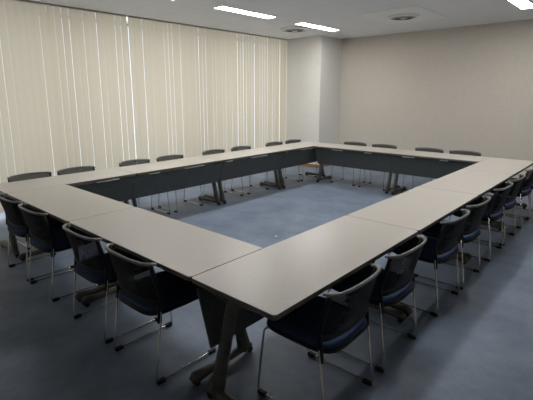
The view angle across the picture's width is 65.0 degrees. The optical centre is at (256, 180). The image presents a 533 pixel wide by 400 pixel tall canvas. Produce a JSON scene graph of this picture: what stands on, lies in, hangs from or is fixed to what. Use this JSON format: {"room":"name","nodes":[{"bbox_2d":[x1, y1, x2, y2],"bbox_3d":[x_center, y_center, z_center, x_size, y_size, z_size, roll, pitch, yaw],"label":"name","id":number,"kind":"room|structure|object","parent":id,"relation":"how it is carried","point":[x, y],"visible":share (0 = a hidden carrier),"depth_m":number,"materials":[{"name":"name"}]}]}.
{"room":"conference room","nodes":[
{"label":"conference room","id":0,"kind":"room"},
{"bbox_2d":[54,13,267,167],"bbox_3d":[-3.209,-1.169,6.785,0.100,2.966,10.387,10,15,42],"label":"wall","id":1,"kind":"structure","parent":0,"point":[68,13],"depth_m":6.87,"materials":[{"name":"paint"}]},
{"bbox_2d":[61,16,183,158],"bbox_3d":[-2.330,-1.374,7.718,0.050,2.870,2.477,10,15,42],"label":"window","id":2,"kind":"structure","parent":1,"relation":"in","point":[61,16],"depth_m":7.68,"materials":[{"name":"white glass"}]},
{"bbox_2d":[194,34,267,125],"bbox_3d":[-0.551,-1.765,9.611,0.050,2.870,2.537,10,15,42],"label":"window","id":3,"kind":"structure","parent":1,"relation":"in","point":[194,34],"depth_m":10.34,"materials":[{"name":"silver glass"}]},
{"bbox_2d":[0,165,532,399],"bbox_3d":[0.362,0.870,4.448,9.000,0.120,11.546,10,15,42],"label":"floor","id":4,"kind":"structure","parent":0,"point":[479,343],"depth_m":3.05,"materials":[{"name":"blue carpet"}]},
{"bbox_2d":[0,193,73,281],"bbox_3d":[-2.166,0.495,4.086,0.514,0.776,0.534,10,15,42],"label":"chair","id":5,"kind":"object","parent":4,"relation":"on","point":[17,225],"visible":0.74,"depth_m":3.85,"materials":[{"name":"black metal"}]},
{"bbox_2d":[7,172,70,249],"bbox_3d":[-2.562,0.325,4.927,0.534,0.776,0.514,10,15,42],"label":"chair","id":6,"kind":"object","parent":4,"relation":"on","point":[32,175],"visible":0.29,"depth_m":5.01,"materials":[{"name":"black plastic"}]},
{"bbox_2d":[18,203,99,301],"bbox_3d":[-1.746,0.570,3.708,0.514,0.776,0.534,10,15,42],"label":"chair","id":7,"kind":"object","parent":4,"relation":"on","point":[44,239],"visible":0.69,"depth_m":3.48,"materials":[{"name":"black"}]},
{"bbox_2d":[0,168,135,257],"bbox_3d":[-2.238,0.337,4.999,0.596,0.720,1.476,10,15,42],"label":"folding table","id":8,"kind":"object","parent":4,"relation":"on","point":[121,189],"visible":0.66,"depth_m":4.95,"materials":[{"name":"laminate"}]},
{"bbox_2d":[7,185,133,301],"bbox_3d":[-1.792,0.537,4.012,1.416,0.720,0.596,10,15,42],"label":"folding table","id":9,"kind":"object","parent":4,"relation":"on","point":[65,204],"visible":0.59,"depth_m":3.80,"materials":[{"name":"laminate"}]},
{"bbox_2d":[57,166,95,186],"bbox_3d":[-2.183,0.241,5.331,0.534,0.776,0.514,10,15,42],"label":"chair","id":10,"kind":"object","parent":4,"relation":"on","point":[78,169],"visible":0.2,"depth_m":5.45,"materials":[{"name":"black plastic"}]},
{"bbox_2d":[62,223,156,343],"bbox_3d":[-1.091,0.689,3.117,0.514,0.776,0.534,10,15,42],"label":"chair","id":11,"kind":"object","parent":4,"relation":"on","point":[91,263],"visible":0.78,"depth_m":2.88,"materials":[{"name":"black"}]},
{"bbox_2d":[119,159,169,213],"bbox_3d":[-1.611,0.116,5.940,0.534,0.776,0.514,10,15,42],"label":"chair","id":12,"kind":"object","parent":4,"relation":"on","point":[133,161],"visible":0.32,"depth_m":6.05,"materials":[{"name":"black plastic"}]},
{"bbox_2d":[105,243,215,384],"bbox_3d":[-0.635,0.771,2.705,0.514,0.776,0.534,10,15,42],"label":"chair","id":13,"kind":"object","parent":4,"relation":"on","point":[147,292],"visible":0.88,"depth_m":2.51,"materials":[{"name":"black plastic"}]},
{"bbox_2d":[69,207,261,385],"bbox_3d":[-0.714,0.732,3.039,1.507,0.720,0.596,10,15,42],"label":"folding table","id":14,"kind":"object","parent":4,"relation":"on","point":[183,250],"visible":0.75,"depth_m":2.78,"materials":[{"name":"laminate"}]},
{"bbox_2d":[114,156,223,206],"bbox_3d":[-1.222,0.114,6.080,0.596,0.720,1.516,10,15,42],"label":"folding table","id":15,"kind":"object","parent":4,"relation":"on","point":[193,174],"visible":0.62,"depth_m":5.87,"materials":[{"name":"laminate"}]},
{"bbox_2d":[156,154,202,212],"bbox_3d":[-1.195,0.024,6.383,0.534,0.776,0.514,10,15,42],"label":"chair","id":16,"kind":"object","parent":4,"relation":"on","point":[175,156],"visible":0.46,"depth_m":6.46,"materials":[{"name":"black plastic"}]},
{"bbox_2d":[202,149,242,195],"bbox_3d":[-0.592,-0.108,7.024,0.534,0.776,0.514,10,15,42],"label":"chair","id":17,"kind":"object","parent":4,"relation":"on","point":[212,151],"visible":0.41,"depth_m":7.13,"materials":[{"name":"black plastic"}]},
{"bbox_2d":[203,148,285,203],"bbox_3d":[-0.203,-0.110,7.165,0.596,0.720,1.486,10,15,42],"label":"folding table","id":18,"kind":"object","parent":4,"relation":"on","point":[258,162],"visible":0.84,"depth_m":6.93,"materials":[{"name":"laminate"}]},
{"bbox_2d":[231,146,268,193],"bbox_3d":[-0.145,-0.206,7.500,0.534,0.776,0.514,10,15,42],"label":"chair","id":19,"kind":"object","parent":4,"relation":"on","point":[237,148],"visible":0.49,"depth_m":7.58,"materials":[{"name":"black plastic"}]},
{"bbox_2d":[265,142,299,181],"bbox_3d":[0.484,-0.345,8.171,0.534,0.776,0.514,10,15,42],"label":"chair","id":20,"kind":"object","parent":4,"relation":"on","point":[268,144],"visible":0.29,"depth_m":8.26,"materials":[{"name":"black plastic"}]},
{"bbox_2d":[262,141,329,188],"bbox_3d":[0.789,-0.328,8.221,0.596,0.720,1.436,10,15,42],"label":"folding table","id":21,"kind":"object","parent":4,"relation":"on","point":[306,153],"visible":0.62,"depth_m":7.92,"materials":[{"name":"laminate"}]},
{"bbox_2d":[285,139,316,180],"bbox_3d":[0.891,-0.434,8.603,0.534,0.776,0.514,10,15,42],"label":"chair","id":22,"kind":"object","parent":4,"relation":"on","point":[290,140],"visible":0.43,"depth_m":8.70,"materials":[{"name":"black plastic"}]},
{"bbox_2d":[192,216,417,399],"bbox_3d":[0.405,0.797,2.702,0.596,0.720,1.607,10,15,42],"label":"folding table","id":23,"kind":"object","parent":4,"relation":"on","point":[271,282],"visible":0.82,"depth_m":2.33,"materials":[{"name":"laminate"}]},
{"bbox_2d":[257,263,380,399],"bbox_3d":[0.362,0.842,2.342,0.534,0.776,0.514,10,15,42],"label":"chair","id":24,"kind":"object","parent":4,"relation":"on","point":[322,325],"visible":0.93,"depth_m":2.16,"materials":[{"name":"black plastic"}]},
{"bbox_2d":[330,142,366,185],"bbox_3d":[1.796,-0.339,8.123,0.514,0.776,0.534,10,15,42],"label":"chair","id":25,"kind":"object","parent":4,"relation":"on","point":[345,143],"visible":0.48,"depth_m":8.18,"materials":[{"name":"black plastic"}]},
{"bbox_2d":[314,143,401,193],"bbox_3d":[1.864,-0.247,7.810,1.546,0.720,0.596,10,15,42],"label":"folding table","id":26,"kind":"object","parent":4,"relation":"on","point":[351,156],"visible":0.88,"depth_m":7.60,"materials":[{"name":"laminate"}]},
{"bbox_2d":[326,235,426,372],"bbox_3d":[0.798,0.746,2.807,0.534,0.776,0.514,10,15,42],"label":"chair","id":27,"kind":"object","parent":4,"relation":"on","point":[394,283],"visible":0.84,"depth_m":2.58,"materials":[{"name":"black plastic"}]},
{"bbox_2d":[358,144,396,190],"bbox_3d":[2.245,-0.258,7.718,0.514,0.776,0.534,10,15,42],"label":"chair","id":28,"kind":"object","parent":4,"relation":"on","point":[373,145],"visible":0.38,"depth_m":7.81,"materials":[{"name":"black plastic"}]},
{"bbox_2d":[348,186,478,316],"bbox_3d":[1.455,0.566,3.819,0.596,0.720,1.485,10,15,42],"label":"folding table","id":29,"kind":"object","parent":4,"relation":"on","point":[419,208],"visible":0.52,"depth_m":3.60,"materials":[{"name":"laminate"}]},
{"bbox_2d":[402,147,443,192],"bbox_3d":[2.856,-0.148,7.167,0.514,0.776,0.534,10,15,42],"label":"chair","id":30,"kind":"object","parent":4,"relation":"on","point":[425,149],"visible":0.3,"depth_m":7.28,"materials":[{"name":"black plastic"}]},
{"bbox_2d":[386,209,469,316],"bbox_3d":[1.408,0.612,3.456,0.534,0.776,0.514,10,15,42],"label":"chair","id":31,"kind":"object","parent":4,"relation":"on","point":[440,250],"visible":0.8,"depth_m":3.24,"materials":[{"name":"black"}]},
{"bbox_2d":[390,150,489,194],"bbox_3d":[2.943,-0.052,6.837,1.377,0.720,0.596,10,15,42],"label":"folding table","id":32,"kind":"object","parent":4,"relation":"on","point":[406,162],"visible":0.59,"depth_m":6.74,"materials":[{"name":"laminate"}]},
{"bbox_2d":[414,196,490,289],"bbox_3d":[1.824,0.520,3.899,0.534,0.776,0.514,10,15,42],"label":"chair","id":33,"kind":"object","parent":4,"relation":"on","point":[470,231],"visible":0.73,"depth_m":3.66,"materials":[{"name":"black plastic"}]},
{"bbox_2d":[449,150,480,163],"bbox_3d":[3.283,-0.071,6.782,0.514,0.776,0.534,10,15,42],"label":"chair","id":34,"kind":"object","parent":4,"relation":"on","point":[460,152],"visible":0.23,"depth_m":6.90,"materials":[{"name":"black plastic"}]},
{"bbox_2d":[421,169,513,260],"bbox_3d":[2.450,0.348,4.878,0.596,0.720,1.446,10,15,42],"label":"folding table","id":35,"kind":"object","parent":4,"relation":"on","point":[477,182],"visible":0.42,"depth_m":4.71,"materials":[{"name":"laminate"}]},
{"bbox_2d":[449,182,512,261],"bbox_3d":[2.406,0.393,4.519,0.534,0.776,0.514,10,15,42],"label":"chair","id":36,"kind":"object","parent":4,"relation":"on","point":[494,212],"visible":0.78,"depth_m":4.27,"materials":[{"name":"black plastic"}]},
{"bbox_2d":[463,157,532,225],"bbox_3d":[3.408,0.137,5.898,0.596,0.720,1.376,10,15,42],"label":"folding table","id":37,"kind":"object","parent":4,"relation":"on","point":[500,165],"visible":0.52,"depth_m":5.76,"materials":[{"name":"laminate"}]},
{"bbox_2d":[470,174,525,245],"bbox_3d":[2.813,0.303,4.952,0.534,0.776,0.514,10,15,42],"label":"chair","id":38,"kind":"object","parent":4,"relation":"on","point":[510,202],"visible":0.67,"depth_m":4.73,"materials":[{"name":"black plastic"}]},
{"bbox_2d":[487,165,532,228],"bbox_3d":[3.388,0.177,5.564,0.534,0.776,0.514,10,15,42],"label":"chair","id":39,"kind":"object","parent":4,"relation":"on","point":[525,189],"visible":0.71,"depth_m":5.32,"materials":[{"name":"black plastic"}]},
{"bbox_2d":[502,178,532,218],"bbox_3d":[3.781,0.090,5.982,0.534,0.776,0.514,10,15,42],"label":"chair","id":40,"kind":"object","parent":4,"relation":"on","point":[510,178],"visible":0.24,"depth_m":5.84,"materials":[{"name":"black"}]},
{"bbox_2d":[4,0,532,40],"bbox_3d":[0.352,-2.168,3.829,9.000,0.150,11.546,10,15,42],"label":"ceiling","id":41,"kind":"structure","parent":0,"point":[337,14],"depth_m":6.68,"materials":[{"name":"white paint"}]},
{"bbox_2d":[0,0,134,212],"bbox_3d":[-4.207,-0.825,4.911,0.040,2.885,6.131,10,15,42],"label":"vertical blind","id":42,"kind":"object","parent":41,"relation":"hanging from","point":[28,76],"visible":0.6,"depth_m":6.23,"materials":[{"name":"fabric"}]},
{"bbox_2d":[127,16,287,165],"bbox_3d":[-0.702,-1.595,8.642,0.040,2.885,4.181,10,15,42],"label":"vertical blind","id":43,"kind":"object","parent":41,"relation":"hanging from","point":[228,103],"visible":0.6,"depth_m":8.21,"materials":[{"name":"fabric"}]},
{"bbox_2d":[212,5,276,18],"bbox_3d":[-0.163,-2.647,6.597,0.230,0.012,1.240,10,15,42],"label":"recessed light","id":44,"kind":"object","parent":41,"relation":"in","point":[221,7],"visible":1,"depth_m":6.51,"materials":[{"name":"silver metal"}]},
{"bbox_2d":[280,27,308,31],"bbox_3d":[0.750,-2.973,8.281,0.580,0.049,0.580,10,15,42],"label":"ceiling vent","id":45,"kind":"object","parent":41,"relation":"in","point":[288,29],"visible":1,"depth_m":8.15,"materials":[{"name":"silver metal"}]},
{"bbox_2d":[294,22,339,30],"bbox_3d":[1.178,-2.942,8.024,0.230,0.012,1.240,10,15,42],"label":"recessed light","id":46,"kind":"object","parent":41,"relation":"in","point":[306,24],"visible":1,"depth_m":7.95,"materials":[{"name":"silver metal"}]},
{"bbox_2d":[356,6,447,24],"bbox_3d":[2.440,-2.733,6.964,1.000,0.005,1.360,10,15,42],"label":"ceiling panel","id":47,"kind":"object","parent":41,"relation":"attached to","point":[424,14],"visible":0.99,"depth_m":6.81,"materials":[{"name":"silver metal"}]},
{"bbox_2d":[388,14,418,19],"bbox_3d":[2.440,-2.711,6.969,0.500,0.049,0.500,10,15,42],"label":"air vent","id":48,"kind":"object","parent":47,"relation":"attached to","point":[397,16],"visible":1,"depth_m":6.86,"materials":[{"name":"silver metal"}]},
{"bbox_2d":[507,0,532,9],"bbox_3d":[3.703,-2.513,5.878,0.230,0.012,1.240,10,15,42],"label":"recessed light","id":49,"kind":"object","parent":41,"relation":"in","point":[521,4],"visible":1,"depth_m":5.99,"materials":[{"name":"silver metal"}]},
{"bbox_2d":[272,36,341,164],"bbox_3d":[1.192,-1.919,10.402,1.575,2.966,1.009,10,15,42],"label":"wall pillar","id":50,"kind":"structure","parent":0,"point":[313,73],"depth_m":9.76,"materials":[{"name":"paint"}]},
{"bbox_2d":[299,164,329,167],"bbox_3d":[1.183,-0.483,10.595,1.487,0.075,0.871,10,15,42],"label":"baseboard","id":51,"kind":"structure","parent":50,"relation":"attached to","point":[306,165],"depth_m":9.95,"materials":[{"name":"brown wood"}]},
{"bbox_2d":[338,19,532,177],"bbox_3d":[4.684,-1.405,7.823,7.725,2.966,0.150,10,15,42],"label":"wall","id":52,"kind":"structure","parent":0,"point":[468,88],"depth_m":8.47,"materials":[{"name":"paint"}]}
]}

